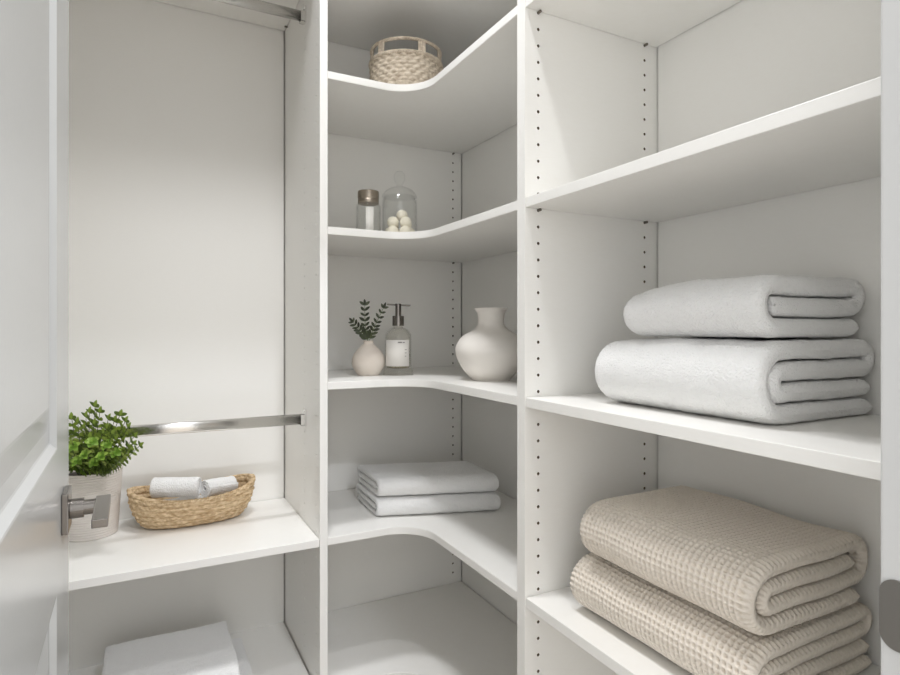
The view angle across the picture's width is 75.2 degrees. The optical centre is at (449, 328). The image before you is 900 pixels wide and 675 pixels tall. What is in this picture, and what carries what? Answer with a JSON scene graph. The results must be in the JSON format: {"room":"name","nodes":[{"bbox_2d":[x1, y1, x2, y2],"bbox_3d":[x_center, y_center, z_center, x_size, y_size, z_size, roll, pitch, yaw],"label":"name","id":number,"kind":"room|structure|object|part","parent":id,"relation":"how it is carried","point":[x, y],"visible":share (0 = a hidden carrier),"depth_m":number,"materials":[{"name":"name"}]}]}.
{"room":"linen closet","nodes":[
{"label":"linen closet","id":0,"kind":"room"},
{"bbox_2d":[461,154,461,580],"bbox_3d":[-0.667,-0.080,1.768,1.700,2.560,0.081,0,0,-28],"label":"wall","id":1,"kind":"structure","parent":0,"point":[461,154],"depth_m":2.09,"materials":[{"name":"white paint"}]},
{"bbox_3d":[0.695,1.225,-0.916,1.820,0.050,6.100,0,0,-28],"label":"floor","id":2,"kind":"structure","parent":0,"visible":0},
{"bbox_2d":[69,0,318,674],"bbox_3d":[-0.700,0.058,1.465,0.649,2.285,0.416,0,0,-28],"label":"closet","id":3,"kind":"object","parent":2,"relation":"on","point":[176,107],"visible":0.69,"depth_m":1.63,"materials":[{"name":"white laminate"}]},
{"bbox_2d":[69,400,143,541],"bbox_3d":[-0.856,0.338,1.385,0.174,0.358,0.336,0,0,-39],"label":"potted plant","id":4,"kind":"object","parent":3,"relation":"on","point":[95,464],"visible":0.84,"depth_m":1.33,"materials":[{"name":"green plant"}]},
{"bbox_3d":[-0.904,0.435,1.469,0.143,0.164,0.143,0,0,-28],"label":"pot","id":5,"kind":"part","parent":4,"relation":"part of","materials":[{"name":"white"}]},
{"bbox_2d":[69,409,305,440],"bbox_3d":[-0.663,0.237,1.413,0.627,0.043,0.020,0,0,-28],"label":"closet rod","id":6,"kind":"object","parent":3,"relation":"attached to","point":[292,419],"visible":0.48,"depth_m":1.44,"materials":[{"name":"silver metal"}]},
{"bbox_3d":[-0.691,0.905,1.461,0.623,0.019,0.397,0,0,-28],"label":"panel","id":7,"kind":"part","parent":3,"relation":"part of","materials":[{"name":"white plastic"}]},
{"bbox_2d":[126,473,255,528],"bbox_3d":[-0.689,0.465,1.573,0.321,0.104,0.203,0,0,-30],"label":"seagrass basket","id":8,"kind":"object","parent":3,"relation":"on","point":[151,513],"visible":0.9,"depth_m":1.50,"materials":[{"name":"beige wicker"}]},
{"bbox_2d":[150,477,201,497],"bbox_3d":[-0.728,0.423,1.554,0.120,0.057,0.052,2,0,-8],"label":"cloth","id":9,"kind":"object","parent":8,"relation":"in","point":[160,487],"visible":1,"depth_m":1.53,"materials":[{"name":"white fabric"}]},
{"bbox_2d":[164,495,205,499],"bbox_3d":[-0.718,0.483,1.593,0.120,0.046,0.050,0,0,-30],"label":"cloth","id":10,"kind":"object","parent":8,"relation":"in","point":[199,496],"visible":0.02,"depth_m":1.59,"materials":[{"name":"white fabric"}]},
{"bbox_2d":[200,476,237,496],"bbox_3d":[-0.632,0.433,1.601,0.049,0.052,0.094,0,0,32],"label":"cloth","id":11,"kind":"object","parent":8,"relation":"in","point":[221,485],"visible":0.97,"depth_m":1.58,"materials":[{"name":"white fabric"}]},
{"bbox_2d":[69,498,318,590],"bbox_3d":[-0.689,0.527,1.462,0.626,0.019,0.397,0,0,-28],"label":"shelf","id":12,"kind":"object","parent":3,"relation":"attached to","point":[267,526],"depth_m":1.40,"materials":[{"name":"white laminate"}]},
{"bbox_2d":[153,0,298,30],"bbox_3d":[-0.689,-0.915,1.462,0.626,0.019,0.397,0,0,-28],"label":"shelf","id":13,"kind":"object","parent":3,"relation":"attached to","point":[212,10],"depth_m":1.68,"materials":[{"name":"white laminate"}]},
{"bbox_2d":[231,638,252,674],"bbox_3d":[-0.651,0.868,1.415,0.316,0.054,0.280,0,0,-28],"label":"folded towel","id":14,"kind":"object","parent":3,"relation":"on","point":[243,662],"visible":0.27,"depth_m":1.50,"materials":[{"name":"white fabric"}]},
{"bbox_2d":[102,621,239,674],"bbox_3d":[-0.673,0.815,1.408,0.287,0.054,0.270,0,0,-28],"label":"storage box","id":15,"kind":"object","parent":14,"relation":"on","point":[209,649],"visible":1,"depth_m":1.41,"materials":[{"name":"white plastic"}]},
{"bbox_2d":[213,0,305,24],"bbox_3d":[-0.663,-0.834,1.413,0.627,0.043,0.020,0,0,-28],"label":"closet rod","id":16,"kind":"object","parent":3,"relation":"attached to","point":[257,5],"visible":1,"depth_m":1.51,"materials":[{"name":"silver metal"}]},
{"bbox_2d":[284,0,657,674],"bbox_3d":[-0.022,0.058,1.545,0.632,2.285,0.903,0,0,-28],"label":"shelving unit","id":17,"kind":"object","parent":2,"relation":"on","point":[531,103],"visible":0.82,"depth_m":1.61,"materials":[{"name":"white laminate"}]},
{"bbox_3d":[-0.406,0.058,1.618,0.020,2.285,0.414,0,0,-28],"label":"panel","id":18,"kind":"part","parent":17,"relation":"part of","materials":[{"name":"white laminate"}]},
{"bbox_2d":[352,340,384,375],"bbox_3d":[-0.231,0.084,1.658,0.093,0.098,0.093,0,0,-28],"label":"bud vase","id":19,"kind":"object","parent":17,"relation":"on","point":[368,360],"visible":1,"depth_m":1.63,"materials":[{"name":"beige ceramic"}]},
{"bbox_2d":[348,318,368,340],"bbox_3d":[-0.257,0.021,1.656,0.063,0.104,0.017,0,0,1],"label":"leafy sprig","id":20,"kind":"object","parent":19,"relation":"in","point":[357,330],"visible":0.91,"depth_m":1.66,"materials":[{"name":"green plant"}]},
{"bbox_2d":[359,299,372,340],"bbox_3d":[-0.238,-0.005,1.655,0.039,0.156,0.015,0,0,-20],"label":"leafy sprig","id":21,"kind":"object","parent":19,"relation":"in","point":[364,302],"visible":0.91,"depth_m":1.66,"materials":[{"name":"green plant"}]},
{"bbox_2d":[367,302,387,340],"bbox_3d":[-0.205,0.000,1.658,0.062,0.147,0.017,0,0,-10],"label":"leafy sprig","id":22,"kind":"object","parent":19,"relation":"in","point":[384,306],"visible":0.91,"depth_m":1.66,"materials":[{"name":"green plant"}]},
{"bbox_2d":[357,189,380,229],"bbox_3d":[-0.231,-0.318,1.652,0.070,0.136,0.070,0,0,-28],"label":"jar","id":23,"kind":"object","parent":17,"relation":"on","point":[366,197],"visible":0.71,"depth_m":1.62,"materials":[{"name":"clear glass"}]},
{"bbox_3d":[-0.231,-0.369,1.652,0.060,0.036,0.060,0,0,-28],"label":"lid","id":24,"kind":"part","parent":23,"relation":"part of","materials":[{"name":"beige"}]},
{"bbox_3d":[-0.227,0.048,1.939,0.595,2.265,0.014,0,0,-28],"label":"panel","id":25,"kind":"part","parent":17,"relation":"part of","materials":[{"name":"white plastic"}]},
{"bbox_2d":[385,304,413,375],"bbox_3d":[-0.148,0.032,1.666,0.088,0.203,0.088,0,0,-28],"label":"soap dispenser","id":26,"kind":"object","parent":17,"relation":"on","point":[397,351],"visible":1,"depth_m":1.64,"materials":[{"name":"clear glass"}]},
{"bbox_3d":[-0.148,-0.052,1.666,0.017,0.035,0.017,0,0,-28],"label":"pump stem","id":27,"kind":"part","parent":26,"relation":"part of","materials":[{"name":"silver metal"}]},
{"bbox_2d":[369,36,442,83],"bbox_3d":[-0.127,-0.717,1.696,0.216,0.163,0.215,0,0,-13],"label":"wicker basket","id":28,"kind":"object","parent":17,"relation":"on","point":[394,66],"visible":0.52,"depth_m":1.60,"materials":[{"name":"beige wicker"}]},
{"bbox_3d":[-0.023,-0.915,1.550,0.595,0.019,0.860,0,0,-28],"label":"shelf","id":29,"kind":"part","parent":17,"relation":"part of","materials":[{"name":"white laminate"}]},
{"bbox_3d":[-0.023,0.527,1.550,0.595,0.019,0.860,0,0,-28],"label":"shelf","id":30,"kind":"part","parent":17,"relation":"part of","materials":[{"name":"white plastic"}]},
{"bbox_3d":[-0.023,0.143,1.550,0.595,0.019,0.860,0,0,-28],"label":"shelf","id":31,"kind":"part","parent":17,"relation":"part of","materials":[{"name":"white plastic"}]},
{"bbox_3d":[-0.023,-0.241,1.550,0.595,0.019,0.860,0,0,-28],"label":"shelf","id":32,"kind":"part","parent":17,"relation":"part of","materials":[{"name":"white plastic"}]},
{"bbox_3d":[-0.023,-0.625,1.550,0.595,0.019,0.860,0,0,-28],"label":"shelf","id":33,"kind":"part","parent":17,"relation":"part of","materials":[{"name":"white laminate"}]},
{"bbox_3d":[-0.023,0.905,1.550,0.595,0.019,0.860,0,0,-28],"label":"panel","id":34,"kind":"part","parent":17,"relation":"part of","materials":[{"name":"white plastic"}]},
{"bbox_2d":[356,482,500,515],"bbox_3d":[-0.071,0.490,1.706,0.402,0.054,0.212,0,0,-9],"label":"folded towel","id":35,"kind":"object","parent":17,"relation":"on","point":[487,500],"visible":0.66,"depth_m":1.62,"materials":[{"name":"white fabric"}]},
{"bbox_2d":[357,461,498,495],"bbox_3d":[-0.072,0.437,1.706,0.394,0.054,0.204,0,0,-9],"label":"folded towel","id":36,"kind":"object","parent":35,"relation":"on","point":[395,479],"visible":1,"depth_m":1.63,"materials":[{"name":"white fabric"}]},
{"bbox_2d":[455,307,516,381],"bbox_3d":[0.105,0.041,1.506,0.184,0.185,0.184,0,0,45],"label":"vase","id":37,"kind":"object","parent":17,"relation":"on","point":[488,352],"visible":0.93,"depth_m":1.44,"materials":[{"name":"white ceramic"}]},
{"bbox_3d":[0.249,0.048,1.694,0.014,2.265,0.861,0,0,-28],"label":"panel","id":38,"kind":"part","parent":17,"relation":"part of","materials":[{"name":"white laminate"}]},
{"bbox_3d":[0.298,0.058,1.218,0.364,2.285,0.026,0,0,-28],"label":"panel","id":39,"kind":"part","parent":17,"relation":"part of","materials":[{"name":"white plastic"}]},
{"bbox_3d":[-0.145,-0.351,1.678,0.101,0.201,0.101,0,0,-28],"label":"glass jar","id":40,"kind":"object","parent":17,"relation":"on","visible":0},
{"bbox_2d":[387,226,398,231],"bbox_3d":[-0.162,-0.274,1.653,0.033,0.033,0.033,0,0,-28],"label":"ball","id":41,"kind":"object","parent":40,"relation":"in","point":[390,228],"visible":0.56,"depth_m":1.64,"materials":[{"name":"beige"}]},
{"bbox_2d":[387,216,398,226],"bbox_3d":[-0.162,-0.300,1.659,0.033,0.033,0.033,0,0,-28],"label":"ball","id":42,"kind":"object","parent":40,"relation":"in","point":[392,221],"visible":0.95,"depth_m":1.65,"materials":[{"name":"beige"}]},
{"bbox_2d":[396,210,407,220],"bbox_3d":[-0.138,-0.323,1.678,0.033,0.033,0.033,0,0,-28],"label":"ball","id":43,"kind":"object","parent":40,"relation":"in","point":[401,213],"visible":0.75,"depth_m":1.67,"materials":[{"name":"beige"}]},
{"bbox_2d":[399,226,410,231],"bbox_3d":[-0.127,-0.274,1.654,0.033,0.033,0.033,0,0,-28],"label":"ball","id":44,"kind":"object","parent":40,"relation":"in","point":[403,228],"visible":0.56,"depth_m":1.64,"materials":[{"name":"beige"}]},
{"bbox_2d":[400,217,410,226],"bbox_3d":[-0.126,-0.300,1.660,0.033,0.033,0.033,0,0,-28],"label":"ball","id":45,"kind":"object","parent":40,"relation":"in","point":[405,221],"visible":0.94,"depth_m":1.65,"materials":[{"name":"beige"}]},
{"bbox_2d":[526,0,880,674],"bbox_3d":[0.459,0.058,0.914,0.366,2.285,0.667,0,0,-28],"label":"shelving unit","id":46,"kind":"object","parent":2,"relation":"on","point":[767,161],"visible":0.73,"depth_m":0.98,"materials":[{"name":"white laminate"}]},
{"bbox_3d":[0.449,-0.625,0.918,0.347,0.019,0.644,0,0,-28],"label":"shelf","id":47,"kind":"part","parent":46,"relation":"part of","materials":[{"name":"white plastic"}]},
{"bbox_3d":[0.449,0.527,0.918,0.347,0.019,0.644,0,0,-28],"label":"shelf","id":48,"kind":"part","parent":46,"relation":"part of","materials":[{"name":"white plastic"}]},
{"bbox_3d":[0.449,0.143,0.918,0.347,0.019,0.644,0,0,-28],"label":"shelf","id":49,"kind":"part","parent":46,"relation":"part of","materials":[{"name":"white laminate"}]},
{"bbox_3d":[0.449,-0.241,0.918,0.347,0.019,0.644,0,0,-28],"label":"shelf","id":50,"kind":"part","parent":46,"relation":"part of","materials":[{"name":"white plastic"}]},
{"bbox_2d":[570,552,871,674],"bbox_3d":[0.432,0.466,0.981,0.295,0.102,0.368,0,0,-28],"label":"folded blanket","id":51,"kind":"object","parent":46,"relation":"on","point":[694,638],"visible":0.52,"depth_m":0.86,"materials":[{"name":"beige fabric"}]},
{"bbox_2d":[580,485,867,635],"bbox_3d":[0.433,0.361,0.967,0.295,0.105,0.338,0,0,-28],"label":"folded blanket","id":52,"kind":"object","parent":51,"relation":"on","point":[762,571],"visible":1,"depth_m":0.86,"materials":[{"name":"beige fabric"}]},
{"bbox_2d":[595,337,874,424],"bbox_3d":[0.455,0.073,0.970,0.290,0.119,0.321,0,0,-28],"label":"folded towel","id":53,"kind":"object","parent":46,"relation":"on","point":[775,381],"visible":0.99,"depth_m":0.85,"materials":[{"name":"white fabric"}]},
{"bbox_2d":[623,275,864,337],"bbox_3d":[0.466,-0.032,0.947,0.268,0.092,0.256,0,0,-28],"label":"folded towel","id":54,"kind":"object","parent":53,"relation":"on","point":[761,306],"visible":1,"depth_m":0.84,"materials":[{"name":"white fabric"}]},
{"bbox_3d":[0.612,0.048,1.001,0.014,2.265,0.641,0,0,-28],"label":"panel","id":55,"kind":"part","parent":46,"relation":"part of","materials":[{"name":"white plastic"}]},
{"bbox_3d":[0.082,-0.080,0.272,1.639,2.560,0.115,0,0,-28],"label":"wall","id":56,"kind":"structure","parent":0,"visible":0},
{"bbox_2d":[0,0,110,674],"bbox_3d":[-0.329,0.180,0.470,0.084,2.020,0.645,0,0,-29],"label":"door","id":57,"kind":"structure","parent":56,"relation":"in","point":[38,508],"depth_m":0.49,"materials":[{"name":"grey wood"}]},
{"bbox_3d":[-0.453,0.214,0.690,0.007,0.047,0.047,0,0,-29],"label":"handle","id":58,"kind":"part","parent":57,"relation":"part of","materials":[{"name":"silver metal"}]},
{"bbox_3d":[-0.399,0.209,0.670,0.015,0.009,0.104,0,0,-29],"label":"lever","id":59,"kind":"part","parent":57,"relation":"part of","materials":[{"name":"silver metal"}]},
{"bbox_2d":[879,0,899,674],"bbox_3d":[0.095,0.165,0.278,0.691,2.070,0.122,0,0,-28],"label":"door","id":60,"kind":"structure","parent":56,"relation":"attached to","point":[889,589],"depth_m":0.47,"materials":[{"name":"grey wood"}]},
{"bbox_3d":[0.362,0.232,0.467,0.003,0.057,0.034,0,0,-28],"label":"strike plate","id":61,"kind":"part","parent":60,"relation":"part of","materials":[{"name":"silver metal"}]}
]}

